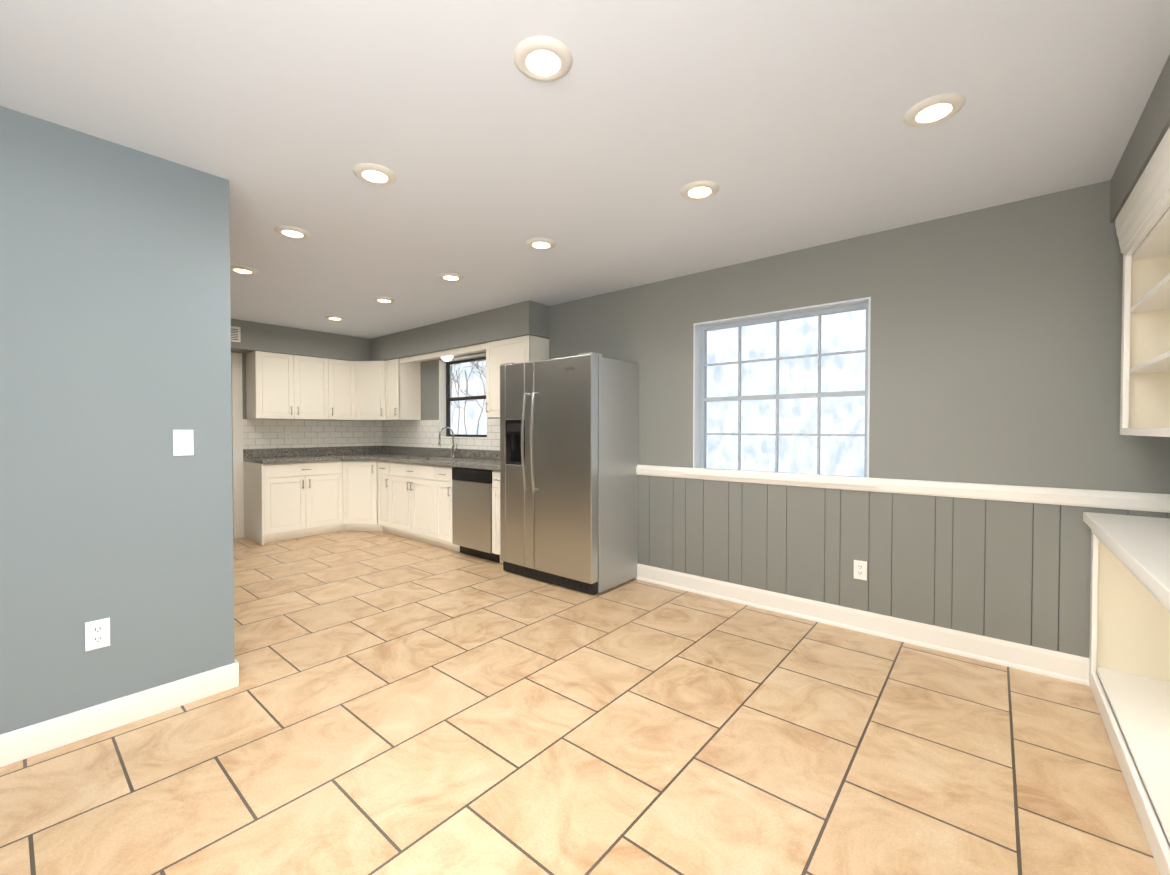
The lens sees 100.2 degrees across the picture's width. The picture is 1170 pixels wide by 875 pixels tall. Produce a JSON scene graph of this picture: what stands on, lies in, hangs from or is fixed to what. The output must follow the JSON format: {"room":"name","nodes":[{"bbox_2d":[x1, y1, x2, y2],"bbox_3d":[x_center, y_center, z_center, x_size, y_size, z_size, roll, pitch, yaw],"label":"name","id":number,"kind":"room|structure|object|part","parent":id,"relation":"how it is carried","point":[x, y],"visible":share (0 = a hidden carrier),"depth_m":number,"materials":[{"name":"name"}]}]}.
{"room":"kitchen","nodes":[
{"label":"kitchen","id":0,"kind":"room"},
{"bbox_2d":[0,106,234,733],"bbox_3d":[-2.548,0.006,1.436,0.120,2.440,2.500,1,1,40],"label":"wall","id":1,"kind":"structure","parent":0,"point":[115,342],"depth_m":2.03,"materials":[{"name":"grey paint"}]},
{"bbox_2d":[85,617,109,650],"bbox_3d":[-1.998,0.807,2.006,0.008,0.116,0.072,1,1,40],"label":"outlet","id":2,"kind":"object","parent":1,"relation":"attached to","point":[97,634],"visible":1,"depth_m":2.00,"materials":[{"name":"white plastic"}]},
{"bbox_2d":[0,659,238,766],"bbox_3d":[-2.543,1.166,1.461,0.148,0.120,2.514,1,1,40],"label":"baseboard","id":3,"kind":"structure","parent":1,"relation":"attached to","point":[20,744],"depth_m":2.03,"materials":[{"name":"white paint"}]},
{"bbox_2d":[173,430,193,455],"bbox_3d":[-1.814,0.023,2.211,0.010,0.116,0.072,1,1,40],"label":"light switch","id":4,"kind":"object","parent":1,"relation":"attached to","point":[183,442],"visible":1,"depth_m":2.21,"materials":[{"name":"white plastic"}]},
{"bbox_2d":[231,352,355,538],"bbox_3d":[-4.624,-0.053,4.970,0.160,2.440,5.260,1,1,40],"label":"wall","id":5,"kind":"structure","parent":0,"point":[244,381],"depth_m":5.65,"materials":[{"name":"grey paint"}]},
{"bbox_2d":[231,352,243,538],"bbox_3d":[-4.341,0.099,5.297,0.178,2.125,1.040,1,1,40],"label":"door frame","id":6,"kind":"structure","parent":5,"relation":"attached to","point":[237,448],"depth_m":5.60,"materials":[{"name":"white paint"}]},
{"bbox_2d":[246,351,321,419],"bbox_3d":[-3.533,-0.597,5.882,0.328,0.758,0.833,1,1,40],"label":"upper cabinet","id":7,"kind":"object","parent":5,"relation":"attached to","point":[287,386],"depth_m":5.67,"materials":[{"name":"white paint"}]},
{"bbox_2d":[243,419,382,448],"bbox_3d":[-3.421,-0.049,6.278,0.008,0.347,1.650,1,1,40],"label":"tile backsplash","id":8,"kind":"structure","parent":5,"relation":"attached to","point":[263,433],"depth_m":6.20,"materials":[{"name":"white tile"}]},
{"bbox_2d":[243,447,382,458],"bbox_3d":[-3.413,0.175,6.280,0.020,0.100,1.658,1,1,40],"label":"backsplash","id":9,"kind":"structure","parent":5,"relation":"attached to","point":[247,453],"depth_m":6.19,"materials":[{"name":"grey stone"}]},
{"bbox_2d":[314,358,353,419],"bbox_3d":[-3.184,-0.604,6.266,0.373,0.758,0.418,1,1,40],"label":"upper cabinet","id":10,"kind":"object","parent":5,"relation":"attached to","point":[337,385],"depth_m":6.14,"materials":[{"name":"white paint"}]},
{"bbox_2d":[231,319,370,360],"bbox_3d":[-4.428,-1.115,4.788,0.349,0.309,5.259,1,1,40],"label":"ceiling soffit","id":11,"kind":"structure","parent":0,"point":[255,336],"depth_m":5.77,"materials":[{"name":"grey paint"}]},
{"bbox_2d":[231,326,240,341],"bbox_3d":[-3.845,-1.115,5.206,0.010,0.165,0.300,1,1,40],"label":"air vent","id":12,"kind":"object","parent":11,"relation":"attached to","point":[235,334],"visible":0.33,"depth_m":5.29,"materials":[{"name":"white metal"}]},
{"bbox_2d":[371,301,548,360],"bbox_3d":[-1.562,-1.128,5.605,3.000,0.309,0.329,1,1,40],"label":"ceiling soffit","id":13,"kind":"structure","parent":0,"point":[524,318],"depth_m":5.11,"materials":[{"name":"grey paint"}]},
{"bbox_2d":[0,531,1169,874],"bbox_3d":[-1.652,1.237,2.598,7.870,0.060,5.600,1,1,40],"label":"floor","id":14,"kind":"structure","parent":0,"point":[396,705],"depth_m":1.90,"materials":[{"name":"tile"}]},
{"bbox_2d":[243,459,338,544],"bbox_3d":[-3.406,0.713,5.790,0.669,0.877,0.897,1,1,40],"label":"base cabinet","id":15,"kind":"object","parent":14,"relation":"on","point":[294,493],"depth_m":5.52,"materials":[{"name":"white paint"}]},
{"bbox_2d":[247,451,426,466],"bbox_3d":[-2.870,0.252,5.840,1.418,0.040,1.678,1,1,40],"label":"countertop","id":16,"kind":"structure","parent":15,"relation":"on","point":[372,456],"depth_m":5.77,"materials":[{"name":"grey stone"}]},
{"bbox_2d":[339,463,374,531],"bbox_3d":[-2.694,0.710,5.971,0.554,0.877,0.479,1,1,40],"label":"base cabinet","id":17,"kind":"object","parent":14,"relation":"on","point":[356,480],"depth_m":5.90,"materials":[{"name":"white paint"}]},
{"bbox_2d":[375,463,390,533],"bbox_3d":[-2.206,0.710,5.986,0.404,0.877,0.615,1,1,40],"label":"base cabinet","id":18,"kind":"object","parent":14,"relation":"on","point":[382,470],"depth_m":5.80,"materials":[{"name":"white paint"}]},
{"bbox_2d":[391,463,430,543],"bbox_3d":[-1.727,0.717,5.610,1.027,0.877,0.578,1,1,40],"label":"base cabinet","id":19,"kind":"object","parent":14,"relation":"on","point":[410,482],"depth_m":5.40,"materials":[{"name":"white paint"}]},
{"bbox_2d":[395,455,499,470],"bbox_3d":[-1.250,0.263,5.184,1.910,0.040,0.608,1,1,40],"label":"countertop","id":20,"kind":"structure","parent":19,"relation":"on","point":[432,460],"depth_m":5.02,"materials":[{"name":"grey stone"}]},
{"bbox_2d":[439,427,458,458],"bbox_3d":[-1.563,0.055,5.609,0.120,0.362,0.225,1,1,40],"label":"faucet","id":21,"kind":"object","parent":20,"relation":"on","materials":[{"name":"silver metal"}]},
{"bbox_2d":[431,467,474,551],"bbox_3d":[-1.278,0.723,5.234,0.359,0.877,0.578,1,1,40],"label":"base cabinet","id":22,"kind":"object","parent":14,"relation":"on","point":[441,477],"depth_m":5.03,"materials":[{"name":"white paint"}]},
{"bbox_2d":[452,467,499,562],"bbox_3d":[-0.911,0.732,4.918,0.600,0.871,0.588,1,1,40],"label":"dishwasher","id":23,"kind":"object","parent":14,"relation":"on","point":[471,511],"visible":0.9,"depth_m":4.68,"materials":[{"name":"grey metal"}]},
{"bbox_2d":[492,471,502,562],"bbox_3d":[-0.591,0.732,4.660,0.216,0.877,0.578,1,1,40],"label":"base cabinet","id":24,"kind":"object","parent":14,"relation":"on","point":[495,474],"depth_m":4.47,"materials":[{"name":"white paint"}]},
{"bbox_2d":[500,352,637,594],"bbox_3d":[-0.180,0.271,4.144,1.035,1.819,0.707,1,1,40],"label":"fridge","id":25,"kind":"object","parent":14,"relation":"on","point":[568,472],"visible":1,"depth_m":3.87,"materials":[{"name":"grey metal"}]},
{"bbox_2d":[1083,512,1169,874],"bbox_3d":[2.141,0.800,1.633,0.530,0.844,1.597,1,1,40],"label":"built-in hutch","id":26,"kind":"object","parent":14,"relation":"on","point":[1129,657],"visible":1,"depth_m":2.09,"materials":[{"name":"white paint"}]},
{"bbox_2d":[0,0,1169,338],"bbox_3d":[-1.652,-1.273,2.556,7.870,0.080,5.600,1,1,40],"label":"ceiling","id":27,"kind":"structure","parent":0,"point":[784,126],"depth_m":1.89,"materials":[{"name":"white paint"}]},
{"bbox_2d":[230,265,257,274],"bbox_3d":[-2.548,-1.242,3.644,0.190,0.016,0.190,1,1,40],"label":"recessed light","id":28,"kind":"object","parent":27,"relation":"in","point":[244,270],"visible":0.85,"depth_m":3.63,"materials":[{"name":"white plastic"}]},
{"bbox_2d":[274,225,310,238],"bbox_3d":[-1.762,-1.231,2.948,0.190,0.016,0.190,1,1,40],"label":"recessed light","id":29,"kind":"object","parent":27,"relation":"in","point":[292,232],"visible":0.98,"depth_m":2.93,"materials":[{"name":"white plastic"}]},
{"bbox_2d":[325,316,344,320],"bbox_3d":[-2.667,-1.269,5.217,0.190,0.016,0.190,1,1,40],"label":"recessed light","id":30,"kind":"object","parent":27,"relation":"in","point":[336,318],"visible":1,"depth_m":5.19,"materials":[{"name":"white"}]},
{"bbox_2d":[353,163,396,185],"bbox_3d":[-0.978,-1.220,2.280,0.190,0.016,0.190,1,1,40],"label":"recessed light","id":31,"kind":"object","parent":27,"relation":"in","point":[374,174],"visible":1,"depth_m":2.26,"materials":[{"name":"white plastic"}]},
{"bbox_2d":[373,297,394,302],"bbox_3d":[-1.843,-1.256,4.488,0.190,0.016,0.190,1,1,40],"label":"recessed light","id":32,"kind":"object","parent":27,"relation":"in","point":[383,300],"visible":1,"depth_m":4.46,"materials":[{"name":"white"}]},
{"bbox_2d":[438,273,462,280],"bbox_3d":[-1.044,-1.245,3.807,0.190,0.016,0.190,1,1,40],"label":"recessed light","id":33,"kind":"object","parent":27,"relation":"in","point":[451,277],"visible":1,"depth_m":3.78,"materials":[{"name":"white plastic"}]},
{"bbox_2d":[526,238,555,249],"bbox_3d":[-0.280,-1.234,3.130,0.190,0.016,0.190,1,1,40],"label":"recessed light","id":34,"kind":"object","parent":27,"relation":"in","point":[540,243],"visible":0.98,"depth_m":3.10,"materials":[{"name":"white"}]},
{"bbox_2d":[514,36,572,81],"bbox_3d":[-0.134,-1.208,1.574,0.190,0.016,0.190,1,1,40],"label":"recessed light","id":35,"kind":"object","parent":27,"relation":"in","point":[543,58],"visible":1,"depth_m":1.55,"materials":[{"name":"white plastic"}]},
{"bbox_2d":[680,180,718,199],"bbox_3d":[0.570,-1.222,2.432,0.190,0.016,0.190,1,1,40],"label":"recessed light","id":36,"kind":"object","parent":27,"relation":"in","point":[701,190],"visible":1,"depth_m":2.41,"materials":[{"name":"white plastic"}]},
{"bbox_2d":[903,93,965,126],"bbox_3d":[1.299,-1.212,1.823,0.190,0.016,0.190,1,1,40],"label":"recessed light","id":37,"kind":"object","parent":27,"relation":"in","point":[933,110],"visible":0.98,"depth_m":1.80,"materials":[{"name":"white plastic"}]},
{"bbox_2d":[398,180,1169,493],"bbox_3d":[-0.001,-0.047,4.598,7.730,2.440,0.220,1,1,40],"label":"wall","id":38,"kind":"structure","parent":0,"point":[995,343],"depth_m":2.71,"materials":[{"name":"grey paint"}]},
{"bbox_2d":[350,361,385,420],"bbox_3d":[-2.781,-0.607,6.467,0.732,0.758,0.581,1,1,40],"label":"upper cabinet","id":39,"kind":"object","parent":38,"relation":"attached to","point":[369,377],"depth_m":6.28,"materials":[{"name":"white paint"}]},
{"bbox_2d":[386,359,421,420],"bbox_3d":[-2.363,-0.604,6.274,0.374,0.758,0.340,1,1,40],"label":"upper cabinet","id":40,"kind":"object","parent":38,"relation":"attached to","point":[403,376],"depth_m":6.16,"materials":[{"name":"white paint"}]},
{"bbox_2d":[383,447,499,458],"bbox_3d":[-1.605,0.182,5.863,3.328,0.100,0.020,1,1,40],"label":"backsplash","id":41,"kind":"structure","parent":38,"relation":"attached to","point":[463,453],"depth_m":5.97,"materials":[{"name":"grey stone"}]},
{"bbox_2d":[383,418,499,449],"bbox_3d":[-1.595,-0.042,5.859,3.348,0.347,0.009,1,1,40],"label":"tile backsplash","id":42,"kind":"structure","parent":38,"relation":"attached to","point":[407,433],"depth_m":6.19,"materials":[{"name":"white tile"}]},
{"bbox_2d":[439,353,487,438],"bbox_3d":[-1.390,-0.467,5.792,0.938,0.958,0.158,1,1,40],"label":"kitchen window","id":43,"kind":"structure","parent":38,"relation":"in","point":[446,399],"depth_m":6.00,"materials":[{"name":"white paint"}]},
{"bbox_3d":[-1.371,-0.467,5.814,0.844,0.864,0.004,1,1,40],"label":"glass","id":44,"kind":"part","parent":43,"relation":"part of","materials":[{"name":"clear glass"}]},
{"bbox_2d":[451,360,485,434],"bbox_3d":[-1.349,-0.469,5.841,0.854,0.871,0.013,1,1,40],"label":"window pane","id":45,"kind":"object","parent":43,"relation":"attached to","point":[476,364],"depth_m":5.88,"materials":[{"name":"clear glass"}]},
{"bbox_2d":[482,335,548,417],"bbox_3d":[-0.663,-0.580,4.874,0.630,0.758,0.308,1,1,40],"label":"upper cabinet","id":46,"kind":"object","parent":38,"relation":"attached to","point":[528,348],"depth_m":4.80,"materials":[{"name":"white paint"}]},
{"bbox_2d":[684,470,876,486],"bbox_3d":[1.321,0.272,3.425,1.290,0.032,0.208,1,1,40],"label":"window sill","id":47,"kind":"structure","parent":38,"relation":"attached to","point":[799,479],"depth_m":3.27,"materials":[{"name":"white paint"}]},
{"bbox_2d":[693,297,870,476],"bbox_3d":[1.337,-0.290,3.436,1.188,1.153,0.158,1,1,40],"label":"dining room window","id":48,"kind":"structure","parent":38,"relation":"in","point":[701,399],"depth_m":3.46,"materials":[{"name":"grey"}]},
{"bbox_2d":[635,563,1103,688],"bbox_3d":[1.635,1.134,3.087,3.165,0.130,0.028,1,1,40],"label":"baseboard","id":49,"kind":"structure","parent":38,"relation":"attached to","point":[1057,664],"depth_m":2.92,"materials":[{"name":"white paint"}]},
{"bbox_2d":[636,465,1169,512],"bbox_3d":[1.634,0.285,3.071,3.165,0.083,0.034,1,1,40],"label":"trim","id":50,"kind":"structure","parent":38,"relation":"attached to","point":[1152,502],"depth_m":2.66,"materials":[{"name":"white paint"}]},
{"bbox_2d":[638,475,1169,657],"bbox_3d":[1.641,0.699,3.087,3.165,0.750,0.010,1,1,40],"label":"wall","id":51,"kind":"structure","parent":38,"relation":"attached to","point":[1016,572],"depth_m":2.91,"materials":[{"name":"grey paint"}]},
{"bbox_2d":[854,560,866,580],"bbox_3d":[1.702,0.820,3.026,0.072,0.116,0.008,1,1,40],"label":"outlet","id":52,"kind":"object","parent":51,"relation":"attached to","point":[860,569],"visible":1,"depth_m":3.02,"materials":[{"name":"white plastic"}]},
{"bbox_2d":[1110,54,1169,222],"bbox_3d":[1.034,0.027,0.201,0.500,2.440,5.200,1,1,40],"label":"wall","id":53,"kind":"structure","parent":0,"point":[1151,129],"depth_m":1.83,"materials":[{"name":"grey paint"}]},
{"bbox_2d":[1115,127,1169,436],"bbox_3d":[1.975,-0.492,1.458,0.319,0.985,1.790,1,1,40],"label":"shelf unit","id":54,"kind":"object","parent":53,"relation":"attached to","point":[1145,380],"visible":1,"depth_m":2.13,"materials":[{"name":"beige paint"}]},
{"label":"outside","id":55,"kind":"structure","parent":0,"visible":0},
{"bbox_2d":[451,309,865,476],"bbox_3d":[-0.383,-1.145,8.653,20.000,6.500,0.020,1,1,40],"label":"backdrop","id":56,"kind":"structure","parent":55,"point":[800,378],"depth_m":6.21,"materials":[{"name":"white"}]}
]}

